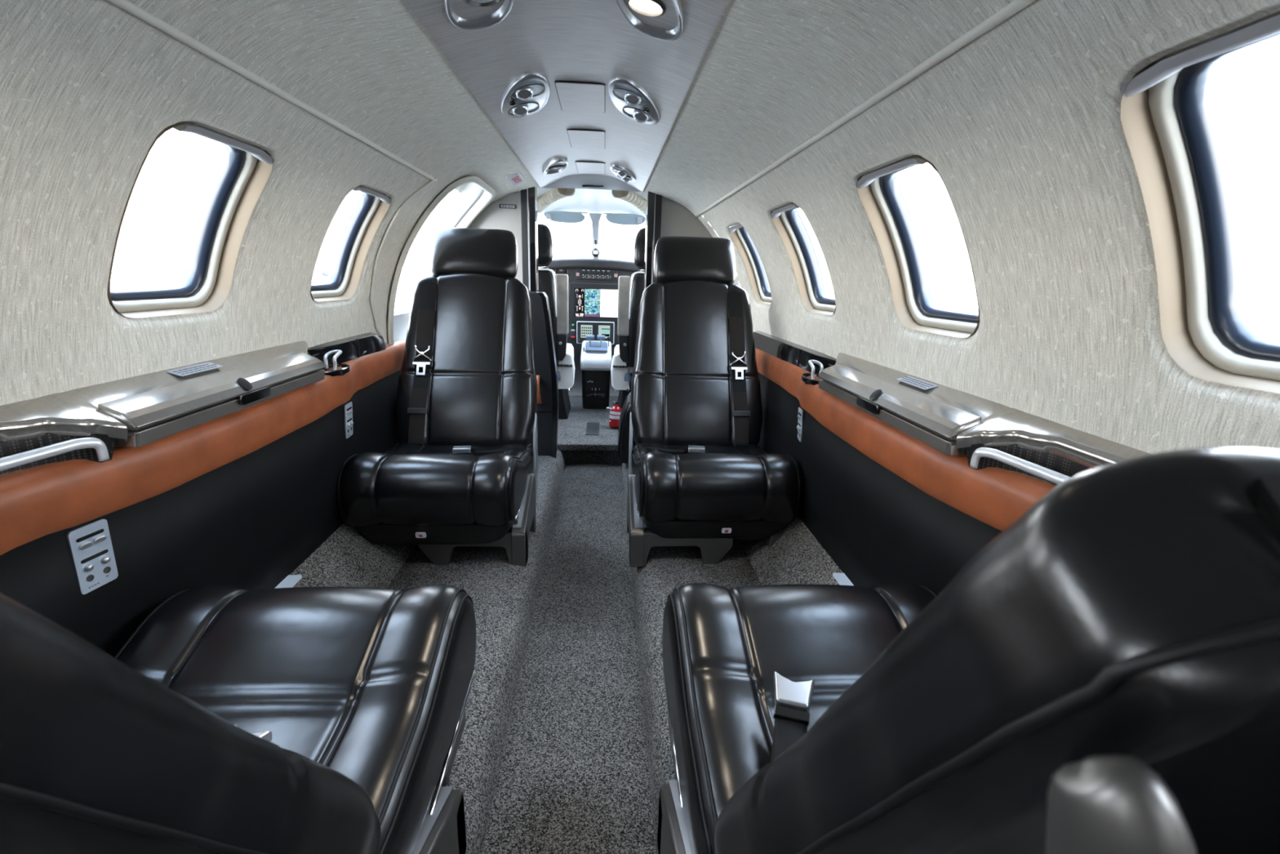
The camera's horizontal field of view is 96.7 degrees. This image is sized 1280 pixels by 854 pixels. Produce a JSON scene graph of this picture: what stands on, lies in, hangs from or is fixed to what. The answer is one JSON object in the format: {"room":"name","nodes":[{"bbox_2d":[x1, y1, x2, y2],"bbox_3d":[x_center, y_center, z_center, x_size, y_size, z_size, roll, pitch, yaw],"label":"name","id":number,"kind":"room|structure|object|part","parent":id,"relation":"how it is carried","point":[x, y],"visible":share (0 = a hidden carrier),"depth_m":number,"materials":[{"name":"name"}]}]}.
{"room":"aircraft cabin","nodes":[
{"label":"aircraft cabin","id":0,"kind":"room"},
{"bbox_2d":[0,0,518,405],"bbox_3d":[-0.752,-0.171,0.873,0.534,1.128,4.258,1,15,-4],"label":"wall","id":1,"kind":"structure","parent":0,"point":[87,87],"depth_m":0.90,"materials":[{"name":"fabric"}]},
{"bbox_2d":[66,519,118,594],"bbox_3d":[-0.863,0.205,0.900,0.011,0.106,0.058,3,15,6],"label":"control plate","id":2,"kind":"object","parent":1,"relation":"attached to","point":[91,547],"visible":1,"depth_m":0.90,"materials":[{"name":"silver metal"}]},
{"bbox_3d":[-0.862,0.221,0.891,0.007,0.012,0.012,3,15,6],"label":"knob","id":3,"kind":"part","parent":2,"relation":"part of","materials":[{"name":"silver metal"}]},
{"bbox_2d":[86,574,93,582],"bbox_3d":[-0.866,0.238,0.895,0.002,0.011,0.011,3,15,5],"label":"socket","id":4,"kind":"object","parent":2,"relation":"attached to","point":[90,578],"depth_m":0.90,"materials":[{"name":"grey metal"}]},
{"bbox_3d":[-0.860,0.214,0.916,0.007,0.012,0.012,3,15,6],"label":"knob","id":5,"kind":"part","parent":2,"relation":"part of","materials":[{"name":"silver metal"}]},
{"bbox_2d":[103,566,111,573],"bbox_3d":[-0.863,0.231,0.921,0.002,0.011,0.011,3,15,6],"label":"socket","id":6,"kind":"object","parent":2,"relation":"attached to","point":[106,569],"depth_m":0.92,"materials":[{"name":"grey metal"}]},
{"bbox_2d":[106,121,274,318],"bbox_3d":[-0.885,-0.409,1.091,0.245,0.383,0.326,1,15,-4],"label":"window","id":7,"kind":"structure","parent":1,"relation":"in","point":[245,170],"depth_m":1.21,"materials":[{"name":"brown"}]},
{"bbox_2d":[173,123,274,164],"bbox_3d":[-0.782,-0.542,1.079,0.039,0.036,0.268,1,15,-4],"label":"shade","id":8,"kind":"object","parent":7,"relation":"attached to","point":[255,155],"depth_m":1.07,"materials":[{"name":"grey plastic"}]},
{"bbox_2d":[0,369,400,657],"bbox_3d":[-0.869,0.338,0.922,0.074,0.418,4.410,1,15,-4],"label":"side wall panel","id":9,"kind":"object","parent":1,"relation":"attached to","point":[249,522],"depth_m":1.15,"materials":[{"name":"black leather"}]},
{"bbox_2d":[0,332,405,555],"bbox_3d":[-0.853,0.133,0.563,0.134,0.197,3.820,1,15,-4],"label":"ledge","id":10,"kind":"object","parent":1,"relation":"attached to","point":[72,458],"visible":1,"depth_m":0.99,"materials":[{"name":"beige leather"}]},
{"bbox_3d":[-0.856,0.115,0.566,0.026,0.044,0.683,2,15,1],"label":"grab rail","id":11,"kind":"part","parent":10,"relation":"part of","materials":[{"name":"silver metal"}]},
{"bbox_3d":[-0.859,-0.098,1.224,0.057,0.042,0.646,1,15,-4],"label":"table lid","id":12,"kind":"part","parent":10,"relation":"part of","materials":[{"name":"silver metal"}]},
{"bbox_3d":[-0.860,-0.061,1.232,0.054,0.026,0.642,1,15,-4],"label":"lid","id":13,"kind":"part","parent":10,"relation":"part of","materials":[{"name":"silver metal"}]},
{"bbox_2d":[106,0,437,182],"bbox_3d":[-0.614,-0.416,0.292,0.011,0.015,3.550,1,15,-4],"label":"trim","id":14,"kind":"structure","parent":1,"relation":"attached to","point":[126,5],"depth_m":0.92,"materials":[{"name":"grey plastic"}]},
{"bbox_2d":[344,401,353,438],"bbox_3d":[-0.897,-0.021,1.755,0.014,0.106,0.058,0,15,-8],"label":"control plate","id":15,"kind":"object","parent":1,"relation":"attached to","point":[348,423],"visible":1,"depth_m":1.75,"materials":[{"name":"silver"}]},
{"bbox_2d":[310,185,391,302],"bbox_3d":[-0.926,-0.585,1.755,0.245,0.383,0.326,1,15,-4],"label":"window","id":16,"kind":"structure","parent":1,"relation":"in","point":[373,206],"depth_m":1.89,"materials":[{"name":"brown"}]},
{"bbox_2d":[352,185,391,204],"bbox_3d":[-0.823,-0.718,1.742,0.039,0.036,0.268,1,15,-4],"label":"shade","id":17,"kind":"object","parent":16,"relation":"attached to","point":[380,197],"depth_m":1.77,"materials":[{"name":"grey plastic"}]},
{"bbox_2d":[368,177,436,345],"bbox_3d":[-0.918,-0.561,2.102,0.375,0.672,0.197,14,19,38],"label":"trim","id":18,"kind":"structure","parent":1,"relation":"attached to","point":[429,182],"depth_m":1.97,"materials":[{"name":"beige plastic"}]},
{"bbox_2d":[322,176,495,344],"bbox_3d":[-1.314,-0.023,2.672,1.257,2.261,0.645,1,15,-4],"label":"door","id":19,"kind":"structure","parent":1,"relation":"in","point":[465,206],"depth_m":2.70,"materials":[{"name":"beige fabric"}]},
{"bbox_3d":[-1.169,-0.456,2.315,0.203,0.345,0.022,1,15,-4],"label":"hand rail","id":20,"kind":"part","parent":19,"relation":"part of","materials":[{"name":"plastic"}]},
{"bbox_2d":[520,186,538,291],"bbox_3d":[-0.560,-0.953,2.887,0.072,0.510,0.095,1,15,-4],"label":"trim","id":21,"kind":"structure","parent":1,"relation":"attached to","point":[528,196],"depth_m":2.85,"materials":[{"name":"black plastic"}]},
{"bbox_2d":[289,312,843,853],"bbox_3d":[-0.183,0.296,1.674,1.893,1.033,5.800,1,15,-4],"label":"floor","id":22,"kind":"structure","parent":0,"point":[564,747],"depth_m":1.60,"materials":[{"name":"carpet"}]},
{"bbox_2d":[0,584,475,853],"bbox_3d":[-0.546,0.263,0.590,0.562,1.059,1.010,1,15,-4],"label":"seat","id":23,"kind":"object","parent":22,"relation":"on","point":[325,719],"visible":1,"depth_m":0.58,"materials":[{"name":"black leather"}]},
{"bbox_3d":[-0.306,0.644,0.796,0.048,0.232,0.304,1,15,-4],"label":"leg","id":24,"kind":"part","parent":23,"relation":"part of","materials":[{"name":"grey metal"}]},
{"bbox_3d":[-0.333,0.560,0.998,0.022,0.034,0.140,1,15,-4],"label":"control lever","id":25,"kind":"part","parent":23,"relation":"part of","materials":[{"name":"grey metal"}]},
{"bbox_3d":[-0.317,0.547,0.907,0.012,0.068,0.449,1,15,-4],"label":"trim rail","id":26,"kind":"part","parent":23,"relation":"part of","materials":[{"name":"silver metal"}]},
{"bbox_3d":[-0.466,0.661,0.918,0.349,0.128,0.050,1,15,-4],"label":"frame","id":27,"kind":"part","parent":23,"relation":"part of","materials":[{"name":"grey metal"}]},
{"bbox_2d":[274,574,302,588],"bbox_3d":[-0.888,0.425,1.433,0.068,0.074,0.165,1,15,-4],"label":"floor plate","id":28,"kind":"object","parent":22,"relation":"on","point":[290,580],"visible":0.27,"depth_m":1.46,"materials":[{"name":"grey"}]},
{"bbox_2d":[337,227,537,566],"bbox_3d":[-0.666,-0.169,2.090,0.568,1.125,0.946,1,15,-4],"label":"seat","id":29,"kind":"object","parent":22,"relation":"on","point":[461,466],"visible":0.99,"depth_m":2.20,"materials":[{"name":"black leather"}]},
{"bbox_2d":[337,442,533,526],"bbox_3d":[-0.672,0.154,1.978,0.536,0.222,0.557,1,15,-4],"label":"seat cushion","id":30,"kind":"object","parent":29,"relation":"on","point":[408,484],"depth_m":1.73,"materials":[{"name":"black leather"}]},
{"bbox_3d":[-0.686,-0.270,2.289,0.543,0.735,0.119,1,-8,-4],"label":"backrest","id":31,"kind":"part","parent":29,"relation":"part of","materials":[{"name":"black leather"}]},
{"bbox_3d":[-0.555,0.400,1.901,0.349,0.128,0.050,1,15,-4],"label":"frame","id":32,"kind":"part","parent":29,"relation":"part of","materials":[{"name":"grey metal"}]},
{"bbox_3d":[-0.420,0.306,1.952,0.022,0.034,0.140,1,15,-4],"label":"control lever","id":33,"kind":"part","parent":29,"relation":"part of","materials":[{"name":"grey metal"}]},
{"bbox_3d":[-0.415,0.250,2.026,0.012,0.068,0.449,1,15,-4],"label":"trim rail","id":34,"kind":"part","parent":29,"relation":"part of","materials":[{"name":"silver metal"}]},
{"bbox_3d":[-0.411,0.320,2.016,0.048,0.232,0.304,1,15,-4],"label":"leg","id":35,"kind":"part","parent":29,"relation":"part of","materials":[{"name":"grey metal"}]},
{"bbox_3d":[-0.421,0.123,2.277,0.014,0.358,0.099,1,15,-4],"label":"hinge plate","id":36,"kind":"part","parent":29,"relation":"part of","materials":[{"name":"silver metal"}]},
{"bbox_2d":[528,291,558,457],"bbox_3d":[-0.655,-0.265,2.971,0.452,0.862,0.158,1,15,-4],"label":"partition","id":37,"kind":"object","parent":22,"relation":"on","point":[545,363],"visible":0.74,"depth_m":2.94,"materials":[{"name":"black plastic"}]},
{"bbox_3d":[-0.525,-0.191,2.936,0.032,0.152,0.037,1,15,-4],"label":"pull handle","id":38,"kind":"part","parent":37,"relation":"part of","materials":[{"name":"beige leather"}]},
{"bbox_3d":[-0.473,-0.250,2.935,0.093,0.862,0.013,1,15,-4],"label":"edge trim","id":39,"kind":"part","parent":37,"relation":"part of","materials":[{"name":"black"}]},
{"bbox_2d":[537,223,574,418],"bbox_3d":[-0.662,-0.676,3.729,0.485,1.210,0.539,1,15,-4],"label":"seat","id":40,"kind":"object","parent":22,"relation":"on","point":[555,286],"visible":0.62,"depth_m":3.48,"materials":[{"name":"black leather"}]},
{"bbox_3d":[-0.692,-0.683,3.535,0.380,0.582,0.145,1,15,-4],"label":"backrest","id":41,"kind":"part","parent":40,"relation":"part of","materials":[{"name":"black leather"}]},
{"bbox_3d":[-0.526,-0.328,3.612,0.048,0.055,0.047,1,15,-4],"label":"adjuster knob","id":42,"kind":"part","parent":40,"relation":"part of","materials":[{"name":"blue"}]},
{"bbox_3d":[-0.481,-0.753,3.504,0.078,0.365,0.065,1,15,-4],"label":"armrest","id":43,"kind":"part","parent":40,"relation":"part of","materials":[{"name":"grey leather"}]},
{"bbox_3d":[-0.701,-0.248,3.871,0.438,0.310,0.360,1,15,-4],"label":"seat","id":44,"kind":"part","parent":40,"relation":"part of","materials":[{"name":"black"}]},
{"bbox_2d":[566,342,573,357],"bbox_3d":[-0.665,-0.478,3.843,0.420,0.150,0.420,1,15,-4],"label":"cushion","id":45,"kind":"object","parent":40,"relation":"on","point":[570,348],"depth_m":3.81,"materials":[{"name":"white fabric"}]},
{"bbox_2d":[585,422,599,435],"bbox_3d":[-0.293,0.009,3.539,0.082,0.005,0.300,1,15,-4],"label":"deck plate","id":46,"kind":"object","parent":22,"relation":"on","point":[593,428],"visible":1,"depth_m":3.53,"materials":[{"name":"black"}]},
{"bbox_2d":[580,334,611,408],"bbox_3d":[-0.318,-0.411,4.140,0.220,0.509,0.322,1,15,-4],"label":"pedestal","id":47,"kind":"object","parent":22,"relation":"on","point":[596,356],"visible":0.95,"depth_m":4.03,"materials":[{"name":"black"}]},
{"bbox_2d":[586,391,604,396],"bbox_3d":[-0.314,-0.231,4.043,0.130,0.035,0.005,1,15,-4],"label":"switches","id":48,"kind":"object","parent":47,"relation":"on","point":[588,393],"depth_m":4.04,"materials":[{"name":"black plastic"}]},
{"bbox_3d":[-0.314,-0.574,4.108,0.160,0.064,0.192,1,15,-4],"label":"quadrant plate","id":49,"kind":"part","parent":47,"relation":"part of","materials":[{"name":"grey"}]},
{"bbox_2d":[606,400,622,428],"bbox_3d":[-0.157,-0.077,3.548,0.077,0.175,0.101,14,19,39],"label":"fire extinguisher","id":50,"kind":"object","parent":22,"relation":"on","point":[615,412],"visible":0.9,"depth_m":3.52,"materials":[{"name":"red paint"}]},
{"bbox_2d":[617,391,635,463],"bbox_3d":[0.086,-0.006,3.030,0.406,0.371,0.240,1,15,-4],"label":"bolster","id":51,"kind":"object","parent":22,"relation":"on","point":[623,441],"visible":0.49,"depth_m":2.92,"materials":[{"name":"black leather"}]},
{"bbox_2d":[610,227,645,408],"bbox_3d":[0.051,-0.666,3.776,0.485,1.210,0.539,1,15,-4],"label":"seat","id":52,"kind":"object","parent":22,"relation":"on","point":[630,289],"visible":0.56,"depth_m":3.52,"materials":[{"name":"black leather"}]},
{"bbox_2d":[613,344,633,373],"bbox_3d":[0.034,-0.469,3.889,0.420,0.150,0.420,1,15,-4],"label":"cushion","id":53,"kind":"object","parent":52,"relation":"on","point":[616,350],"depth_m":3.71,"materials":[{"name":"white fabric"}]},
{"bbox_3d":[-0.098,-0.748,3.529,0.078,0.365,0.065,1,15,-4],"label":"armrest","id":54,"kind":"part","parent":52,"relation":"part of","materials":[{"name":"grey leather"}]},
{"bbox_3d":[0.059,-0.238,3.920,0.438,0.310,0.360,1,15,-4],"label":"seat","id":55,"kind":"part","parent":52,"relation":"part of","materials":[{"name":"black"}]},
{"bbox_3d":[-0.077,-0.322,3.641,0.048,0.055,0.047,1,15,-4],"label":"adjuster knob","id":56,"kind":"part","parent":52,"relation":"part of","materials":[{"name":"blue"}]},
{"bbox_3d":[0.106,-0.673,3.588,0.380,0.582,0.145,1,15,-4],"label":"backrest","id":57,"kind":"part","parent":52,"relation":"part of","materials":[{"name":"black leather"}]},
{"bbox_2d":[626,235,802,567],"bbox_3d":[0.238,-0.166,2.182,0.568,1.125,0.946,1,15,-4],"label":"seat","id":58,"kind":"object","parent":22,"relation":"on","point":[700,475],"visible":1,"depth_m":2.30,"materials":[{"name":"black leather"}]},
{"bbox_3d":[-0.037,0.120,2.336,0.014,0.358,0.099,1,15,-4],"label":"hinge plate","id":59,"kind":"part","parent":58,"relation":"part of","materials":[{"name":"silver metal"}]},
{"bbox_3d":[-0.017,0.325,2.042,0.048,0.232,0.304,1,15,-4],"label":"leg","id":60,"kind":"part","parent":58,"relation":"part of","materials":[{"name":"grey metal"}]},
{"bbox_3d":[0.139,0.409,1.946,0.349,0.128,0.050,1,15,-4],"label":"frame","id":61,"kind":"part","parent":58,"relation":"part of","materials":[{"name":"grey metal"}]},
{"bbox_3d":[0.234,-0.267,2.383,0.543,0.735,0.119,1,-8,-4],"label":"backrest","id":62,"kind":"part","parent":58,"relation":"part of","materials":[{"name":"black leather"}]},
{"bbox_2d":[631,442,801,522],"bbox_3d":[0.249,0.158,2.071,0.536,0.222,0.557,1,15,-4],"label":"seat cushion","id":63,"kind":"object","parent":58,"relation":"on","point":[672,482],"depth_m":1.82,"materials":[{"name":"black leather"}]},
{"bbox_3d":[0.456,0.331,2.073,0.048,0.232,0.304,1,15,-4],"label":"leg","id":64,"kind":"part","parent":58,"relation":"part of","materials":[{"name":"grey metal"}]},
{"bbox_2d":[832,573,853,585],"bbox_3d":[0.544,0.443,1.527,0.068,0.074,0.165,1,15,-4],"label":"floor plate","id":65,"kind":"object","parent":22,"relation":"on","point":[842,580],"visible":0.2,"depth_m":1.56,"materials":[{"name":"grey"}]},
{"bbox_2d":[657,447,1279,853],"bbox_3d":[0.340,0.266,0.641,0.562,1.079,1.019,1,15,-4],"label":"seat","id":66,"kind":"object","parent":22,"relation":"on","point":[1102,675],"visible":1,"depth_m":0.24,"materials":[{"name":"black leather"}]},
{"bbox_3d":[0.207,0.670,0.962,0.349,0.128,0.050,1,15,-4],"label":"frame","id":67,"kind":"part","parent":66,"relation":"part of","materials":[{"name":"grey metal"}]},
{"bbox_3d":[0.066,0.649,0.821,0.048,0.232,0.304,1,15,-4],"label":"leg","id":68,"kind":"part","parent":66,"relation":"part of","materials":[{"name":"grey metal"}]},
{"bbox_3d":[0.068,0.565,1.024,0.022,0.034,0.140,1,15,-4],"label":"control lever","id":69,"kind":"part","parent":66,"relation":"part of","materials":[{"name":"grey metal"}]},
{"bbox_3d":[0.064,0.552,0.932,0.012,0.068,0.449,1,15,-4],"label":"trim rail","id":70,"kind":"part","parent":66,"relation":"part of","materials":[{"name":"silver metal"}]},
{"bbox_2d":[662,582,935,853],"bbox_3d":[0.327,0.460,0.931,0.536,0.222,0.557,1,15,-4],"label":"seat cushion","id":71,"kind":"object","parent":66,"relation":"on","point":[748,671],"depth_m":0.93,"materials":[{"name":"black leather"}]},
{"bbox_3d":[0.162,0.247,0.185,0.093,0.304,0.041,10,17,28],"label":"armrest","id":72,"kind":"part","parent":66,"relation":"part of","materials":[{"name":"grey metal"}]},
{"bbox_2d":[127,0,1014,215],"bbox_3d":[-0.108,-0.644,0.709,1.241,0.254,4.410,1,15,-4],"label":"ceiling","id":73,"kind":"structure","parent":0,"point":[771,75],"depth_m":1.06,"materials":[{"name":"fabric"}]},
{"bbox_2d":[506,173,524,186],"bbox_3d":[-0.542,-1.082,2.478,0.054,0.033,0.200,1,15,-4],"label":"exit sign","id":74,"kind":"object","parent":73,"relation":"attached to","point":[515,179],"visible":0.9,"depth_m":2.45,"materials":[{"name":"white plastic"}]},
{"bbox_2d":[404,0,727,192],"bbox_3d":[-0.108,-0.660,0.712,0.524,0.083,4.425,1,15,-4],"label":"ceiling panel","id":75,"kind":"object","parent":73,"relation":"attached to","point":[579,46],"visible":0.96,"depth_m":1.25,"materials":[{"name":"grey plastic"}]},
{"bbox_2d":[444,0,514,30],"bbox_3d":[-0.256,-0.702,0.910,0.114,0.038,0.280,-3,15,-17],"label":"light","id":76,"kind":"object","parent":75,"relation":"attached to","point":[487,21],"visible":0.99,"depth_m":1.00,"materials":[{"name":"silver metal"}]},
{"bbox_2d":[500,72,550,117],"bbox_3d":[-0.293,-0.842,1.459,0.122,0.049,0.320,-3,15,-17],"label":"air vent","id":77,"kind":"object","parent":75,"relation":"attached to","point":[527,94],"visible":1,"depth_m":1.42,"materials":[{"name":"silver metal"}]},
{"bbox_2d":[542,158,568,174],"bbox_3d":[-0.352,-1.091,2.384,0.098,0.036,0.258,-3,15,-17],"label":"light","id":78,"kind":"object","parent":75,"relation":"attached to","point":[558,168],"visible":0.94,"depth_m":2.39,"materials":[{"name":"silver metal"}]},
{"bbox_2d":[610,164,635,182],"bbox_3d":[-0.074,-1.103,2.481,0.100,0.046,0.268,3,15,7],"label":"air vent","id":79,"kind":"object","parent":75,"relation":"attached to","point":[620,171],"visible":0.98,"depth_m":2.43,"materials":[{"name":"silver metal"}]},
{"bbox_2d":[608,76,660,124],"bbox_3d":[-0.015,-0.838,1.477,0.122,0.049,0.320,4,15,8],"label":"air vent","id":80,"kind":"object","parent":75,"relation":"attached to","point":[630,99],"visible":1,"depth_m":1.43,"materials":[{"name":"silver metal"}]},
{"bbox_2d":[614,0,684,40],"bbox_3d":[0.012,-0.699,0.927,0.115,0.038,0.279,4,15,8],"label":"light","id":81,"kind":"object","parent":75,"relation":"attached to","point":[646,7],"visible":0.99,"depth_m":0.98,"materials":[{"name":"silver metal"}]},
{"bbox_2d":[537,186,646,219],"bbox_3d":[-0.273,-1.301,3.374,1.100,0.248,1.030,1,15,-4],"label":"ceiling","id":82,"kind":"structure","parent":0,"point":[584,200],"depth_m":3.63,"materials":[{"name":"white plastic"}]},
{"bbox_2d":[537,188,575,213],"bbox_3d":[-0.502,-1.314,3.253,0.115,0.143,0.430,-11,19,-39],"label":"duct","id":83,"kind":"object","parent":82,"relation":"attached to","point":[546,199],"visible":0.79,"depth_m":3.26,"materials":[{"name":"beige"}]},
{"bbox_2d":[544,210,587,222],"bbox_3d":[-0.496,-1.379,3.733,0.300,0.071,0.082,1,15,-4],"label":"sun visor","id":84,"kind":"object","parent":82,"relation":"attached to","point":[556,216],"visible":0.91,"depth_m":3.73,"materials":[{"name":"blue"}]},
{"bbox_3d":[-0.496,-1.388,3.734,0.300,0.055,0.055,1,15,-4],"label":"hinge arm","id":85,"kind":"part","parent":84,"relation":"part of","materials":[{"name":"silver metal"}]},
{"bbox_2d":[602,213,645,225],"bbox_3d":[-0.097,-1.374,3.759,0.300,0.071,0.082,1,15,-4],"label":"sun visor","id":86,"kind":"object","parent":82,"relation":"attached to","point":[623,219],"visible":0.88,"depth_m":3.75,"materials":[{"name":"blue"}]},
{"bbox_2d":[611,190,646,215],"bbox_3d":[-0.030,-1.308,3.284,0.115,0.143,0.430,11,17,32],"label":"duct","id":87,"kind":"object","parent":82,"relation":"attached to","point":[630,197],"visible":0.73,"depth_m":3.26,"materials":[{"name":"beige"}]},
{"bbox_2d":[567,351,619,395],"bbox_3d":[-0.358,-0.741,4.564,1.510,1.010,0.030,1,15,-4],"label":"wall","id":88,"kind":"structure","parent":0,"point":[576,389],"depth_m":4.64,"materials":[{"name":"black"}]},
{"bbox_2d":[537,257,644,351],"bbox_3d":[-0.340,-0.926,4.325,1.400,0.671,0.340,1,15,-4],"label":"panel","id":89,"kind":"object","parent":88,"relation":"attached to","point":[593,283],"visible":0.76,"depth_m":4.17,"materials":[{"name":"black plastic"}]},
{"bbox_2d":[567,319,575,337],"bbox_3d":[-0.512,-0.735,4.237,0.060,0.135,0.014,1,15,-4],"label":"switch","id":90,"kind":"object","parent":89,"relation":"attached to","point":[571,322],"depth_m":4.23,"materials":[{"name":"black plastic"}]},
{"bbox_3d":[-0.341,-0.901,4.338,1.400,0.615,0.248,1,15,-4],"label":"panel","id":91,"kind":"part","parent":89,"relation":"part of","materials":[{"name":"black plastic"}]},
{"bbox_3d":[-0.333,-0.704,4.247,0.280,0.166,0.025,1,15,-4],"label":"keypad frame","id":92,"kind":"part","parent":89,"relation":"part of","materials":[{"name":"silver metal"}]},
{"bbox_2d":[588,213,601,258],"bbox_3d":[-0.322,-1.361,4.133,0.098,0.369,0.546,1,15,-4],"label":"trim","id":93,"kind":"structure","parent":88,"relation":"attached to","point":[595,218],"depth_m":4.00,"materials":[{"name":"grey plastic"}]},
{"bbox_2d":[591,244,599,257],"bbox_3d":[-0.322,-1.278,4.126,0.064,0.087,0.066,1,15,-4],"label":"compass","id":94,"kind":"object","parent":88,"relation":"attached to","point":[595,251],"visible":1,"depth_m":4.11,"materials":[{"name":"white metal"}]},
{"bbox_2d":[467,191,733,284],"bbox_3d":[-0.259,-0.573,3.022,1.626,1.475,0.035,1,15,-4],"label":"wall","id":95,"kind":"structure","parent":0,"point":[677,220],"depth_m":2.88,"materials":[{"name":"grey plastic"}]},
{"bbox_2d":[498,204,516,208],"bbox_3d":[-0.659,-1.100,2.837,0.085,0.020,0.006,1,15,-4],"label":"placard","id":96,"kind":"object","parent":95,"relation":"attached to","point":[500,206],"visible":1,"depth_m":2.83,"materials":[{"name":"black plastic"}]},
{"bbox_2d":[644,191,662,289],"bbox_3d":[0.054,-0.536,3.035,0.072,1.355,0.095,1,15,-4],"label":"trim","id":97,"kind":"structure","parent":95,"relation":"attached to","point":[654,201],"depth_m":2.88,"materials":[{"name":"black plastic"}]},
{"bbox_2d":[697,0,1279,453],"bbox_3d":[0.582,-0.239,0.937,0.370,0.764,4.258,1,15,-4],"label":"wall","id":98,"kind":"structure","parent":0,"point":[1020,126],"depth_m":0.82,"materials":[{"name":"fabric"}]},
{"bbox_2d":[728,222,772,304],"bbox_3d":[0.525,-0.741,2.516,0.245,0.383,0.326,1,15,-4],"label":"window","id":99,"kind":"structure","parent":98,"relation":"in","point":[749,255],"depth_m":2.65,"materials":[{"name":"white"}]},
{"bbox_2d":[728,222,742,233],"bbox_3d":[0.428,-0.877,2.490,0.039,0.036,0.268,1,15,-4],"label":"shade","id":100,"kind":"object","parent":99,"relation":"attached to","point":[735,228],"depth_m":2.57,"materials":[{"name":"grey plastic"}]},
{"bbox_2d":[796,407,803,442],"bbox_3d":[0.524,-0.008,1.867,0.014,0.106,0.058,3,15,4],"label":"control plate","id":101,"kind":"object","parent":98,"relation":"attached to","point":[799,427],"visible":1,"depth_m":1.85,"materials":[{"name":"silver metal"}]},
{"bbox_2d":[769,202,835,315],"bbox_3d":[0.567,-0.565,1.852,0.245,0.383,0.326,1,15,-4],"label":"window","id":102,"kind":"structure","parent":98,"relation":"in","point":[786,220],"depth_m":1.99,"materials":[{"name":"brown"}]},
{"bbox_2d":[769,202,799,218],"bbox_3d":[0.469,-0.702,1.827,0.039,0.036,0.268,1,15,-4],"label":"shade","id":103,"kind":"object","parent":102,"relation":"attached to","point":[780,212],"depth_m":1.87,"materials":[{"name":"grey plastic"}]},
{"bbox_2d":[694,0,1035,217],"bbox_3d":[0.417,-0.512,0.776,0.011,0.015,4.410,1,15,-4],"label":"trim","id":104,"kind":"structure","parent":98,"relation":"attached to","point":[1015,6],"depth_m":0.86,"materials":[{"name":"grey plastic"}]},
{"bbox_2d":[757,372,1002,595],"bbox_3d":[0.594,0.357,1.017,0.074,0.418,4.410,1,15,-4],"label":"side wall panel","id":105,"kind":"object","parent":98,"relation":"attached to","point":[877,526],"depth_m":1.39,"materials":[{"name":"black leather"}]},
{"bbox_2d":[855,155,980,338],"bbox_3d":[0.608,-0.389,1.188,0.245,0.383,0.326,1,15,-4],"label":"window","id":106,"kind":"structure","parent":98,"relation":"in","point":[880,196],"depth_m":1.31,"materials":[{"name":"brown"}]},
{"bbox_2d":[855,155,926,188],"bbox_3d":[0.510,-0.526,1.163,0.039,0.036,0.268,1,15,-4],"label":"shade","id":107,"kind":"object","parent":106,"relation":"attached to","point":[870,180],"depth_m":1.16,"materials":[{"name":"grey plastic"}]},
{"bbox_2d":[753,330,1150,530],"bbox_3d":[0.615,0.087,0.906,0.134,0.197,4.330,1,15,-4],"label":"ledge","id":108,"kind":"object","parent":98,"relation":"attached to","point":[989,461],"visible":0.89,"depth_m":1.08,"materials":[{"name":"brown leather"}]},
{"bbox_3d":[0.555,-0.042,1.325,0.054,0.026,0.642,1,15,-4],"label":"lid","id":109,"kind":"part","parent":108,"relation":"part of","materials":[{"name":"silver metal"}]},
{"bbox_3d":[0.556,-0.079,1.316,0.057,0.042,0.646,1,15,-4],"label":"table lid","id":110,"kind":"part","parent":108,"relation":"part of","materials":[{"name":"silver metal"}]},
{"bbox_3d":[0.633,0.134,0.663,0.026,0.044,0.683,0,15,-8],"label":"grab rail","id":111,"kind":"part","parent":108,"relation":"part of","materials":[{"name":"silver metal"}]},
{"bbox_2d":[1120,9,1279,393],"bbox_3d":[0.648,-0.213,0.524,0.245,0.383,0.326,1,15,-4],"label":"window","id":112,"kind":"structure","parent":98,"relation":"in","point":[1171,120],"depth_m":0.66,"materials":[{"name":"brown"}]},
{"bbox_2d":[1120,9,1279,97],"bbox_3d":[0.551,-0.350,0.499,0.039,0.036,0.268,1,15,-4],"label":"shade","id":113,"kind":"object","parent":112,"relation":"attached to","point":[1153,80],"depth_m":0.55,"materials":[{"name":"grey plastic"}]},
{"bbox_3d":[0.637,-0.200,0.527,0.171,0.337,0.322,1,15,-4],"label":"frame","id":114,"kind":"part","parent":112,"relation":"part of","materials":[{"name":"beige plastic"}]}
]}

